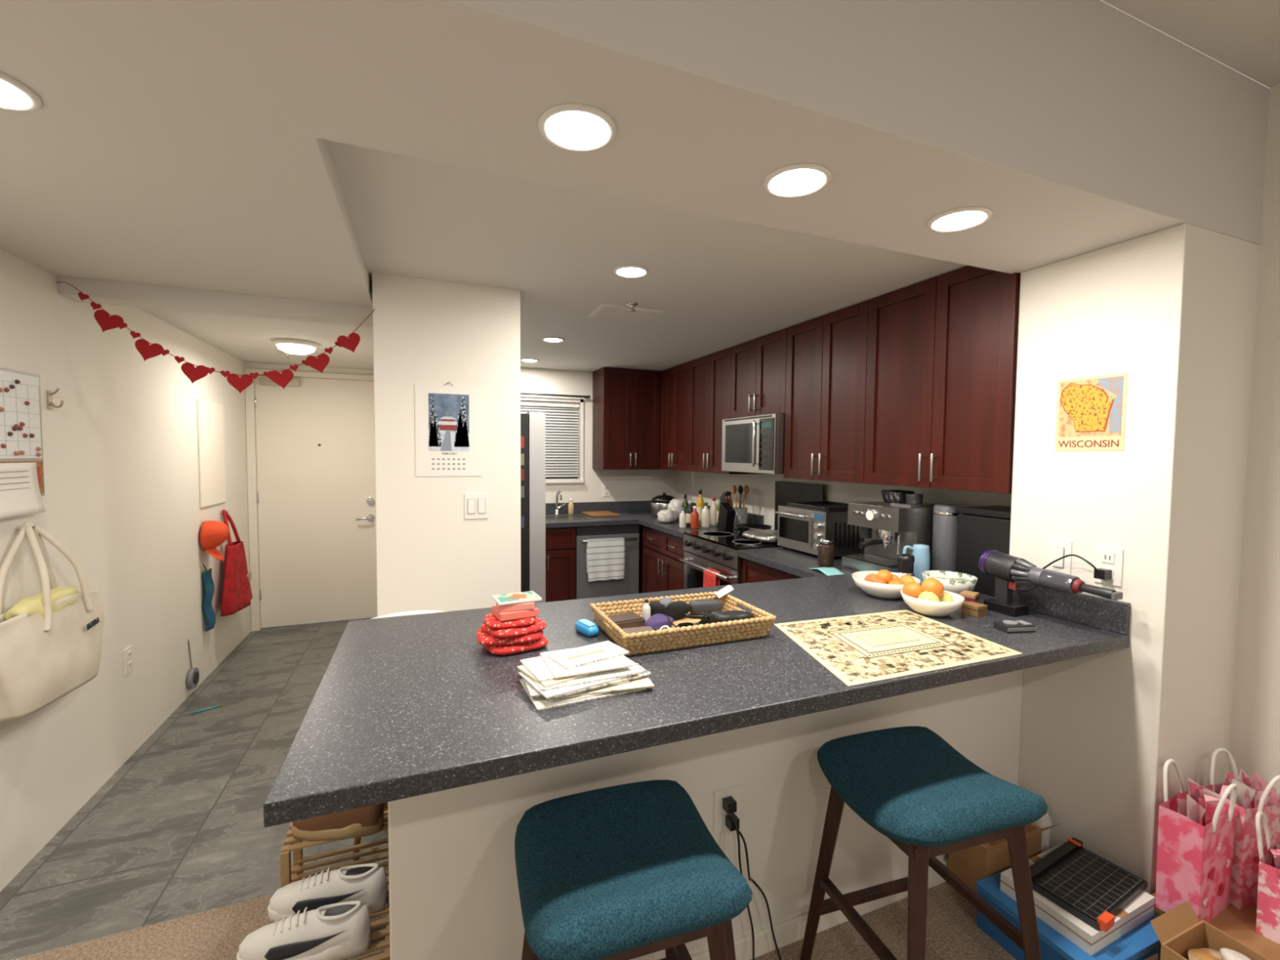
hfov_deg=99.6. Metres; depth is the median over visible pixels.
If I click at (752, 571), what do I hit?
base cabinet
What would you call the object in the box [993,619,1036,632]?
camera
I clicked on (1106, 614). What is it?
backsplash
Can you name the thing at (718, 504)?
sauce bottle
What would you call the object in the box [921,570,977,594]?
salad bowl
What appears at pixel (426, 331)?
wall partition
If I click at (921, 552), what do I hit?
water pitcher
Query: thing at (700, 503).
sauce bottle
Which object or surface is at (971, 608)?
box
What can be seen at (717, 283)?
ceiling kitchen
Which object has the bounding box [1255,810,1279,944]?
gift bag
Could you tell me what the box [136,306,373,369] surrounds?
ceiling
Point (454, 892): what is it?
wall
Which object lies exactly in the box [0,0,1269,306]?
ceiling
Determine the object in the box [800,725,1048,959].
bar stool
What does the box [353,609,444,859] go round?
molded chair
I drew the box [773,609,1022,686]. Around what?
placemat
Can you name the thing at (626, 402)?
upper cabinet
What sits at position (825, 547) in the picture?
glass jar
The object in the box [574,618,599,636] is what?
tape dispenser
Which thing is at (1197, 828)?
gift bag
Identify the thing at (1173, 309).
wall
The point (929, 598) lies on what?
fruit bowl
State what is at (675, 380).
upper cabinet
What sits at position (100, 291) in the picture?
ceiling beam
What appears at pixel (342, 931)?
sneaker
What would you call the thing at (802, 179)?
recessed light
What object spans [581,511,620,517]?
cutting board
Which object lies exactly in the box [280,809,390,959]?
shoe rack
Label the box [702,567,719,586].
kitchen towel
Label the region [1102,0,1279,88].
ceiling
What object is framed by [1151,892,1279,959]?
carton
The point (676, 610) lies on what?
gloves
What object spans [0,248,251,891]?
wall
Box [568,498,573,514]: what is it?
dish soap bottle
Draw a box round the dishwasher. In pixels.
[574,524,639,599]
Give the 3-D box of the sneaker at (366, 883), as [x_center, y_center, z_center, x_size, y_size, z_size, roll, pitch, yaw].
[-0.919,1.211,1.602,0.320,0.125,0.100,0,3,-9]
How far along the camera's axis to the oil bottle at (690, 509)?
4.14 m
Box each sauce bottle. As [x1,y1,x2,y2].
[696,489,704,525]
[701,502,710,527]
[716,494,720,526]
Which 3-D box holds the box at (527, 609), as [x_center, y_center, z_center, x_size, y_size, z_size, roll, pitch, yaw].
[-0.356,0.364,1.544,0.113,0.042,0.094,-1,3,-28]
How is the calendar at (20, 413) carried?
attached to the wall at (121, 449)
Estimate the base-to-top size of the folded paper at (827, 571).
0.013 m
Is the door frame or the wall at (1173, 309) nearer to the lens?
the wall at (1173, 309)
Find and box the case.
[688,599,722,614]
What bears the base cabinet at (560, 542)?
on the floor tile
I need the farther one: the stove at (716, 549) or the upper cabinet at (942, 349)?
the stove at (716, 549)
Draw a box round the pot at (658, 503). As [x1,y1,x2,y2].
[650,493,675,517]
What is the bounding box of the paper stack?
[516,640,654,711]
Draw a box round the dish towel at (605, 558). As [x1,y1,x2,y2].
[586,537,625,581]
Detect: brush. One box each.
[186,639,199,688]
[684,609,715,620]
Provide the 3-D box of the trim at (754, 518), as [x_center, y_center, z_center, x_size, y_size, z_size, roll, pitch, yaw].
[0.651,0.283,4.750,0.021,0.100,1.456,-1,3,-22]
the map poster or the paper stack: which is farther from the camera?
the map poster
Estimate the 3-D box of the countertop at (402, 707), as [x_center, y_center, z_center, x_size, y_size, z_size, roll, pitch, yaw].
[0.306,0.473,2.128,2.617,0.040,1.725,-1,3,-22]
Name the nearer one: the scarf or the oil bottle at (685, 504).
the scarf
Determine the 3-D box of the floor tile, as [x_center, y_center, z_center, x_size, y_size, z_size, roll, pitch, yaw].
[-0.902,1.316,3.711,3.940,0.050,3.310,-1,3,-22]
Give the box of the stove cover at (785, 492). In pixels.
[774,480,824,530]
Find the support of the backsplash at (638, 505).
attached to the wall at (626, 485)
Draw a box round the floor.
[10,866,1017,959]
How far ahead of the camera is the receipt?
1.87 m
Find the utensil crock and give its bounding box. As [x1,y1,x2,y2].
[731,484,749,528]
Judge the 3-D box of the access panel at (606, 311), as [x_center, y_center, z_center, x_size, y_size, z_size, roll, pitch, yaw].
[-0.080,-0.903,2.943,0.340,0.012,0.240,-1,3,-22]
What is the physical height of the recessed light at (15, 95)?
0.010 m
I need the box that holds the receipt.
[713,585,733,598]
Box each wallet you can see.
[606,612,645,629]
[622,626,653,634]
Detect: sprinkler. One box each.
[282,351,291,359]
[626,302,638,311]
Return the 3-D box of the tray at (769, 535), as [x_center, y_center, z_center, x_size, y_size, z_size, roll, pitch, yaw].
[0.831,0.356,3.477,0.272,0.056,0.310,-1,3,-22]
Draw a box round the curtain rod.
[520,392,590,398]
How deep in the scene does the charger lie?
1.60 m
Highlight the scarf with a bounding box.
[644,613,674,631]
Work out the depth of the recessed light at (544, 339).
3.61 m
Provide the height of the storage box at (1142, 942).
0.140 m
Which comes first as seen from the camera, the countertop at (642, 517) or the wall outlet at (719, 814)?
the wall outlet at (719, 814)
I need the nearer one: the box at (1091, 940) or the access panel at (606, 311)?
the box at (1091, 940)
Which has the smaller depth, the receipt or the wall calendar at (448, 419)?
the receipt
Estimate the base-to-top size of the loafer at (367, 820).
0.125 m
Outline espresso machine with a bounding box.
[841,489,942,573]
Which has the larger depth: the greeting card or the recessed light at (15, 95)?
the greeting card
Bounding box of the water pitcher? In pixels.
[902,543,929,585]
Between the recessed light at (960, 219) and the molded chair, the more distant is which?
the molded chair
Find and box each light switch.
[464,493,488,519]
[1046,538,1072,574]
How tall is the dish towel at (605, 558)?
0.342 m
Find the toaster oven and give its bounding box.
[774,505,864,556]
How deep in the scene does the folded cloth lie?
1.49 m
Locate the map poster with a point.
(1091, 411)
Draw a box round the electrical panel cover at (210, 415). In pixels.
[196,399,226,507]
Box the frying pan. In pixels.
[734,523,772,532]
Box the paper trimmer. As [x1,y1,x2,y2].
[1030,837,1147,932]
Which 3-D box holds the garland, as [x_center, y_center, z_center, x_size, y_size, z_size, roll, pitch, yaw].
[-1.714,-0.569,2.263,1.153,0.407,0.107,0,3,-12]
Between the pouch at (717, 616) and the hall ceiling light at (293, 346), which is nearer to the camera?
the pouch at (717, 616)
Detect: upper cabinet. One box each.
[592,367,661,469]
[660,361,689,471]
[688,346,769,474]
[730,328,786,418]
[783,300,868,483]
[863,265,1020,493]
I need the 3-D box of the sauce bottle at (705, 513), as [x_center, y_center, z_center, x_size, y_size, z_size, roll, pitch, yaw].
[0.502,0.266,4.130,0.070,0.190,0.070,-1,3,-22]
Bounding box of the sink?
[545,514,591,521]
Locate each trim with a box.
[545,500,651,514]
[691,502,763,524]
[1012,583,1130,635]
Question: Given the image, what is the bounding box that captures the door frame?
[244,368,373,631]
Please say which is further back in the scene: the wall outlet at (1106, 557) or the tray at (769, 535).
the tray at (769, 535)
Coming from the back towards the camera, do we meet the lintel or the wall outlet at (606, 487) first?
the wall outlet at (606, 487)
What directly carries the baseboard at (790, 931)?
attached to the wall at (454, 892)
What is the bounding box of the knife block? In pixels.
[716,492,735,529]
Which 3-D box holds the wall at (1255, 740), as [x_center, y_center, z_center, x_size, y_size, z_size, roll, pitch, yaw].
[2.669,0.169,0.159,0.130,2.630,3.493,-1,3,-22]
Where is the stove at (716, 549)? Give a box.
[679,528,782,589]
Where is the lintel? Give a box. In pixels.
[253,363,373,381]
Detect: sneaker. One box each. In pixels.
[236,900,371,959]
[267,862,387,922]
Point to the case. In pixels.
(699, 606)
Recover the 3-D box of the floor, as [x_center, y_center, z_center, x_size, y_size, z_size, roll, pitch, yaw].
[0.627,1.500,0.035,4.040,0.050,4.660,-1,3,-22]
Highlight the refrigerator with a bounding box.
[520,411,545,603]
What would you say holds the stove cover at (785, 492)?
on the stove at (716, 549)
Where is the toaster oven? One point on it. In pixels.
(800, 529)
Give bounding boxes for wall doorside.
[244,362,262,630]
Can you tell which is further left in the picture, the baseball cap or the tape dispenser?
the baseball cap
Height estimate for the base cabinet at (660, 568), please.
0.879 m
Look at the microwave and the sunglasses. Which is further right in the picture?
the microwave
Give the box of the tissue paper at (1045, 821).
[1031,791,1051,853]
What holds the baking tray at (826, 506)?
on the toaster oven
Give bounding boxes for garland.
[56,281,374,393]
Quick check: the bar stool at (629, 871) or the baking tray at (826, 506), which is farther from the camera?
the baking tray at (826, 506)
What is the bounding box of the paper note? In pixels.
[0,462,45,519]
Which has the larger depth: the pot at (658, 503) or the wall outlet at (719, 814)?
the pot at (658, 503)
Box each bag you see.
[0,521,103,721]
[220,509,252,616]
[657,509,678,523]
[666,498,693,519]
[1155,759,1238,922]
[1202,747,1279,909]
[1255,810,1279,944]
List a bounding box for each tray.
[590,591,776,655]
[742,528,777,542]
[787,501,848,511]
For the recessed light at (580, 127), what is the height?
0.010 m
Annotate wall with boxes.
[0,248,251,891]
[387,669,1022,959]
[520,367,678,502]
[678,470,1011,529]
[1008,222,1260,894]
[1228,84,1279,795]
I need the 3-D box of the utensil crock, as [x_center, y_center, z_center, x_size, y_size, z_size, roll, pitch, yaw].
[0.763,0.202,4.124,0.152,0.322,0.113,-1,3,-22]
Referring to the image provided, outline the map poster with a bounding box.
[1054,372,1128,450]
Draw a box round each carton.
[1150,901,1269,959]
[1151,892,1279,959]
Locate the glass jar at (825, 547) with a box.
[817,537,834,567]
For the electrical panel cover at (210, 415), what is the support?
attached to the wall at (121, 449)
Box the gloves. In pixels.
[648,597,692,620]
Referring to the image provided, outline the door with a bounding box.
[254,375,377,627]
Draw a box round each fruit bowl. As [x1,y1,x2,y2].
[851,569,920,599]
[900,577,964,617]
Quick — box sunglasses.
[666,613,715,627]
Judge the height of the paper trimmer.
0.040 m
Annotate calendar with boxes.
[0,367,44,496]
[414,382,481,476]
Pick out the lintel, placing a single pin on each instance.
(255, 366)
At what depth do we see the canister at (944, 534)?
2.33 m
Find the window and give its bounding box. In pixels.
[520,395,583,483]
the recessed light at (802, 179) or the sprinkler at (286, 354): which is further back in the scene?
the sprinkler at (286, 354)
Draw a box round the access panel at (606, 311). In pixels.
[589,303,662,322]
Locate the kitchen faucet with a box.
[553,490,566,515]
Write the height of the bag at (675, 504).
0.180 m
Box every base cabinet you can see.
[545,526,575,602]
[638,524,685,593]
[742,558,801,583]
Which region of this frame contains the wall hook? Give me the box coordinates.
[45,387,63,409]
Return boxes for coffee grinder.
[896,553,915,576]
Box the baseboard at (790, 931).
[690,859,947,959]
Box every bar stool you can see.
[514,779,752,959]
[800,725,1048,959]
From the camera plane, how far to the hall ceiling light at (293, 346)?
3.46 m
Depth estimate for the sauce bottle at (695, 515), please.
4.02 m
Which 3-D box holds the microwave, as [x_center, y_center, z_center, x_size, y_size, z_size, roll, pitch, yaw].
[0.868,-0.233,3.610,0.449,0.362,0.620,-1,3,-22]
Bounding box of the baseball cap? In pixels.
[200,520,230,560]
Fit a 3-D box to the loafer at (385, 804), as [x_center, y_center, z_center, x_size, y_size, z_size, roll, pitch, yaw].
[-0.982,1.050,1.825,0.275,0.125,0.098,0,3,-6]
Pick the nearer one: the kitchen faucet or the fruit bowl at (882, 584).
the fruit bowl at (882, 584)
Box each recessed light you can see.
[0,71,42,111]
[520,358,538,362]
[537,102,617,152]
[542,337,564,342]
[613,264,648,278]
[763,162,831,198]
[926,205,993,232]
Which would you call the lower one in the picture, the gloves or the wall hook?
the gloves
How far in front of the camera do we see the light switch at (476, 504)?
2.52 m
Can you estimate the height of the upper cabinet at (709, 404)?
0.902 m
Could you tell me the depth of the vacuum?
1.87 m
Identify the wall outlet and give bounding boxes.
[123,644,133,675]
[602,484,610,496]
[713,785,740,833]
[1093,545,1124,586]
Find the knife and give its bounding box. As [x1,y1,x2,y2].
[724,491,730,505]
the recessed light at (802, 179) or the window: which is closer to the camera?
the recessed light at (802, 179)
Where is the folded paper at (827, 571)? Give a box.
[808,566,844,575]
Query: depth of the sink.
4.65 m
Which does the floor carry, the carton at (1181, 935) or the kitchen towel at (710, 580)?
the carton at (1181, 935)
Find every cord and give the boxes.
[722,795,782,959]
[1042,554,1111,579]
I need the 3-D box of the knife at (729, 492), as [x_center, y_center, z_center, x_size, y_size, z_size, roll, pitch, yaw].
[0.718,0.222,4.344,0.061,0.260,0.061,-1,3,-22]
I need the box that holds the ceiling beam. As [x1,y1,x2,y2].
[57,275,373,327]
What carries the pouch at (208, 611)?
hanging from the wall at (121, 449)
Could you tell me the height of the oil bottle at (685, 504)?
0.240 m
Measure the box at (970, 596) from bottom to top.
0.055 m
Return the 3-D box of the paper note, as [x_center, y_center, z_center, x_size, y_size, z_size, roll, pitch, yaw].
[-2.129,0.032,1.849,0.021,0.180,0.250,-1,3,-22]
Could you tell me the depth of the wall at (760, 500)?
3.96 m
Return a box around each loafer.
[291,803,384,840]
[383,801,387,810]
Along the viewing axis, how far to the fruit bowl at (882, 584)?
2.10 m
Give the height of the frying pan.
0.071 m
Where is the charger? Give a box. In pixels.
[659,625,669,630]
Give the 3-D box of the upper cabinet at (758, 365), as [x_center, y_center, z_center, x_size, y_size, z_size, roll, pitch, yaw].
[0.905,-0.673,3.603,0.382,0.512,0.628,-1,3,-22]
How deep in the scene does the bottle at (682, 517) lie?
4.07 m
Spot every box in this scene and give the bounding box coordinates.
[492,600,538,621]
[946,822,1062,907]
[955,505,1011,596]
[959,590,979,608]
[961,601,987,617]
[975,866,1160,959]
[1000,843,1155,955]
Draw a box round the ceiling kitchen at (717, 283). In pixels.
[328,140,968,372]
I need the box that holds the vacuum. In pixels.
[978,550,1123,617]
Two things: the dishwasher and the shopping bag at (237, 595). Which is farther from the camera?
the dishwasher
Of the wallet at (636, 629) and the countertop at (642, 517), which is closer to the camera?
the wallet at (636, 629)
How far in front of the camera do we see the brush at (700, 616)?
1.72 m
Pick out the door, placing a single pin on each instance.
(316, 482)
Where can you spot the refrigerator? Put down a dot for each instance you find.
(532, 424)
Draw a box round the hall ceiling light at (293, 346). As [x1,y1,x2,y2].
[273,337,318,355]
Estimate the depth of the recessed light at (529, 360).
4.42 m
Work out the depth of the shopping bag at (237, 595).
3.77 m
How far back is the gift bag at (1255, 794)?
1.57 m
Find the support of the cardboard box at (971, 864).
on the floor
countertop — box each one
[262,546,1129,827]
[545,511,734,537]
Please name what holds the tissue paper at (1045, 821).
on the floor
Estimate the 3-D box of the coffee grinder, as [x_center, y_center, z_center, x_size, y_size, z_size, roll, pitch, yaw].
[1.108,0.381,2.260,0.070,0.145,0.070,-1,3,-22]
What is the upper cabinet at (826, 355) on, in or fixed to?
attached to the wall at (760, 500)
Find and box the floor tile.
[0,617,388,959]
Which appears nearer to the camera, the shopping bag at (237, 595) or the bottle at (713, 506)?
the shopping bag at (237, 595)
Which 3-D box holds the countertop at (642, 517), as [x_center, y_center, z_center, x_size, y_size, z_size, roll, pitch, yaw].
[-0.169,0.362,4.437,1.779,0.040,1.479,-1,3,-22]
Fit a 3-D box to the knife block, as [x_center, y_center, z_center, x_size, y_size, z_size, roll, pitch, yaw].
[0.634,0.228,4.017,0.070,0.278,0.174,-1,3,-22]
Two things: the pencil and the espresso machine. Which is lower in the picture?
the pencil
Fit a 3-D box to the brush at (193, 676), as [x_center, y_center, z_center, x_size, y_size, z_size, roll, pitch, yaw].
[-2.700,1.107,3.265,0.038,0.300,0.120,-1,3,-22]
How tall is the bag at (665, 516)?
0.108 m
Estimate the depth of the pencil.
3.07 m
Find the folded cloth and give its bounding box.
[476,613,548,655]
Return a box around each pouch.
[202,564,215,631]
[710,610,755,622]
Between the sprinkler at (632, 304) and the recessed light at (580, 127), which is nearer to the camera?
the recessed light at (580, 127)
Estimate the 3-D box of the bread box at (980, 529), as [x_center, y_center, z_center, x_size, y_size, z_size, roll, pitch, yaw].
[1.498,0.288,2.224,0.260,0.340,0.246,-1,3,-22]
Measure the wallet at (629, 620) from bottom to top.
0.026 m
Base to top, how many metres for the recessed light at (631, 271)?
0.010 m
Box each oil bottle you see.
[681,493,688,515]
[686,500,693,527]
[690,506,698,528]
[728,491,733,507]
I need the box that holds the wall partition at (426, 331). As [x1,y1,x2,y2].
[372,272,520,616]
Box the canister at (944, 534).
[931,504,960,571]
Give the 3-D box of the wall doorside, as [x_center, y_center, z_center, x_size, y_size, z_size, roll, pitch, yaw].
[-3.176,0.037,4.455,0.058,2.400,0.120,-1,3,-22]
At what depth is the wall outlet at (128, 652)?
2.58 m
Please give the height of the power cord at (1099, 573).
0.125 m
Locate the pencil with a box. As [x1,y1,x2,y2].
[190,704,223,714]
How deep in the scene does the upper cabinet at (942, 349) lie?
2.27 m
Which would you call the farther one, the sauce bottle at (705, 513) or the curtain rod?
the curtain rod
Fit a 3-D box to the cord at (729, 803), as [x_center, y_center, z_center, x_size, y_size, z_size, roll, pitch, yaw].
[0.329,1.149,1.498,0.205,0.509,0.133,-1,3,-22]
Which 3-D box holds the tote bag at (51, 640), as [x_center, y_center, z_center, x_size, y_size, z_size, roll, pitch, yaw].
[-2.103,0.462,1.917,0.155,0.628,0.558,-1,3,-22]
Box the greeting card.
[492,591,542,604]
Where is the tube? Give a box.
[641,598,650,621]
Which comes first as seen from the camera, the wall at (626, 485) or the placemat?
the placemat
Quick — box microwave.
[721,413,785,474]
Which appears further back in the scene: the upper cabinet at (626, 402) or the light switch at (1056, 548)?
the upper cabinet at (626, 402)

